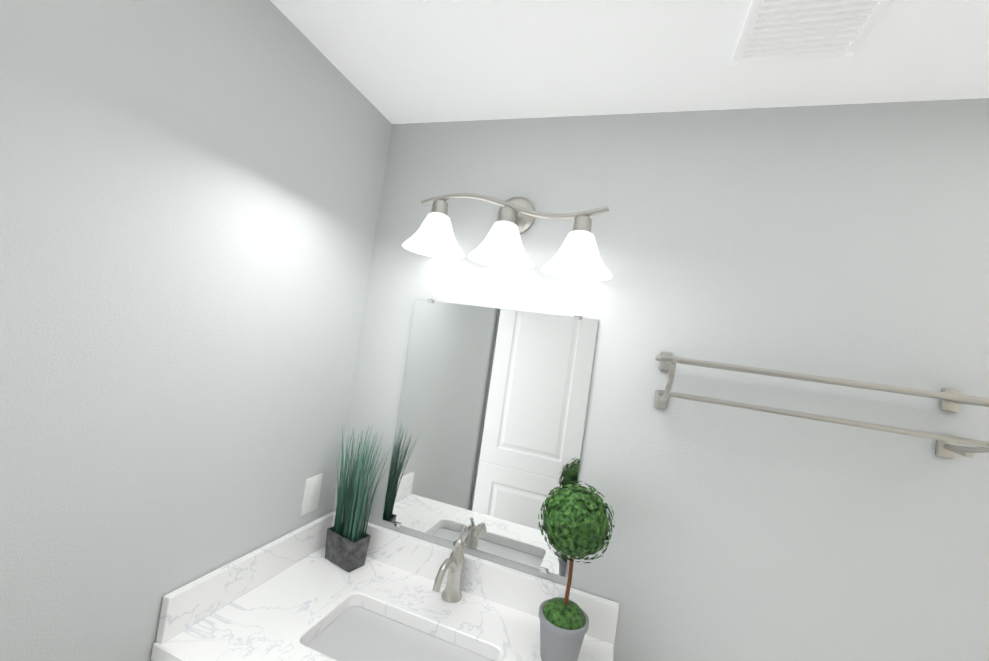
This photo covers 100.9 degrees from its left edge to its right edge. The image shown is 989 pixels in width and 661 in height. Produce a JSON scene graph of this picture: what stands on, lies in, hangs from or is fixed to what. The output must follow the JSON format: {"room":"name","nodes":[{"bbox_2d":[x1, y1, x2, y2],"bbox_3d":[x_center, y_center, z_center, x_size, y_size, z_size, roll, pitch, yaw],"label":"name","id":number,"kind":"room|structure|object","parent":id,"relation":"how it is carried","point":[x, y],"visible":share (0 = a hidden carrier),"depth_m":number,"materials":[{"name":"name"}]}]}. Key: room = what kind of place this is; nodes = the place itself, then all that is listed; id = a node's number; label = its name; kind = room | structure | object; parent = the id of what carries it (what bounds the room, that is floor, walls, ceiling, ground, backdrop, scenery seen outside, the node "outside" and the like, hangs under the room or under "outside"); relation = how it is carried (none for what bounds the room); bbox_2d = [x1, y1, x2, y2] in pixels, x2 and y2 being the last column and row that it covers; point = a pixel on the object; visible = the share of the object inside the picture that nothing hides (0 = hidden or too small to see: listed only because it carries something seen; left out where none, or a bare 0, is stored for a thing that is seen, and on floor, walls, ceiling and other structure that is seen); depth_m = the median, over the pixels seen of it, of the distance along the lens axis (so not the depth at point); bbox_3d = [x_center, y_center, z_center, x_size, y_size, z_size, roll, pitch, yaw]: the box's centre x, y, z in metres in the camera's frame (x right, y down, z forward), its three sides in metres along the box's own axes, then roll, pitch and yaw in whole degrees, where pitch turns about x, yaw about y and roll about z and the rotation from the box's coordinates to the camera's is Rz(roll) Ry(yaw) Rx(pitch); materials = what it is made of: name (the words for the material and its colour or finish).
{"room":"bathroom","nodes":[
{"label":"bathroom","id":0,"kind":"room"},
{"bbox_2d":[0,0,391,660],"bbox_3d":[-0.823,0.374,0.734,0.100,2.400,1.524,7,-2,18],"label":"wall","id":1,"kind":"structure","parent":0,"point":[190,194],"depth_m":0.84,"materials":[{"name":"grey paint"}]},
{"bbox_2d":[301,473,322,515],"bbox_3d":[-0.588,0.528,1.318,0.008,0.116,0.072,7,-2,18],"label":"switch plate","id":2,"kind":"object","parent":1,"relation":"attached to","point":[312,489],"visible":1,"depth_m":1.31,"materials":[{"name":"white plastic"}]},
{"bbox_2d":[270,0,988,123],"bbox_3d":[0.594,-0.701,0.359,2.740,0.100,1.724,7,-2,18],"label":"ceiling","id":3,"kind":"structure","parent":0,"point":[407,61],"depth_m":1.00,"materials":[{"name":"white paint"}]},
{"bbox_2d":[731,0,892,65],"bbox_3d":[0.630,-0.623,0.812,0.236,0.014,0.236,7,-2,18],"label":"ceiling vent","id":4,"kind":"object","parent":3,"relation":"in","point":[772,31],"visible":1,"depth_m":0.84,"materials":[{"name":"white paint"}]},
{"bbox_2d":[333,98,988,660],"bbox_3d":[0.670,0.598,1.086,2.740,2.400,0.100,7,-2,18],"label":"wall","id":5,"kind":"structure","parent":0,"point":[845,242],"depth_m":1.07,"materials":[{"name":"grey paint"}]},
{"bbox_2d":[382,299,598,576],"bbox_3d":[-0.034,0.300,1.280,0.611,0.759,0.010,7,-2,18],"label":"mirror","id":6,"kind":"object","parent":5,"relation":"attached to","point":[489,433],"visible":1,"depth_m":1.27,"materials":[{"name":"silver mirror"}]},
{"bbox_2d":[402,193,612,280],"bbox_3d":[0.033,-0.309,1.214,0.647,0.249,0.197,7,-2,18],"label":"sconce","id":7,"kind":"object","parent":5,"relation":"attached to","point":[577,255],"visible":1,"depth_m":1.20,"materials":[{"name":"white glass"}]},
{"bbox_2d":[654,351,988,457],"bbox_3d":[0.722,0.167,0.932,0.670,0.157,0.224,7,-2,18],"label":"towel rack","id":8,"kind":"object","parent":5,"relation":"attached to","point":[952,400],"visible":1,"depth_m":0.90,"materials":[{"name":"silver metal"}]},
{"bbox_3d":[0.243,1.772,0.274,2.740,0.100,1.724,7,-2,18],"label":"floor","id":9,"kind":"structure","parent":0,"visible":0},
{"bbox_2d":[151,511,618,660],"bbox_3d":[-0.261,1.117,0.998,0.967,1.105,0.557,7,-2,18],"label":"bathroom vanity","id":10,"kind":"object","parent":9,"relation":"on","point":[296,595],"visible":0.96,"depth_m":1.10,"materials":[{"name":"white stone"}]},
{"bbox_2d":[325,425,391,571],"bbox_3d":[-0.436,0.529,1.309,0.196,0.430,0.125,7,-2,18],"label":"grass planter","id":11,"kind":"object","parent":10,"relation":"on","point":[347,541],"visible":1,"depth_m":1.30,"materials":[{"name":"plant"}]},
{"bbox_2d":[538,480,614,660],"bbox_3d":[0.187,0.601,1.022,0.188,0.442,0.188,7,-2,18],"label":"topiary plant","id":12,"kind":"object","parent":10,"relation":"on","point":[575,518],"visible":1,"depth_m":0.98,"materials":[{"name":"green plant"}]}
]}

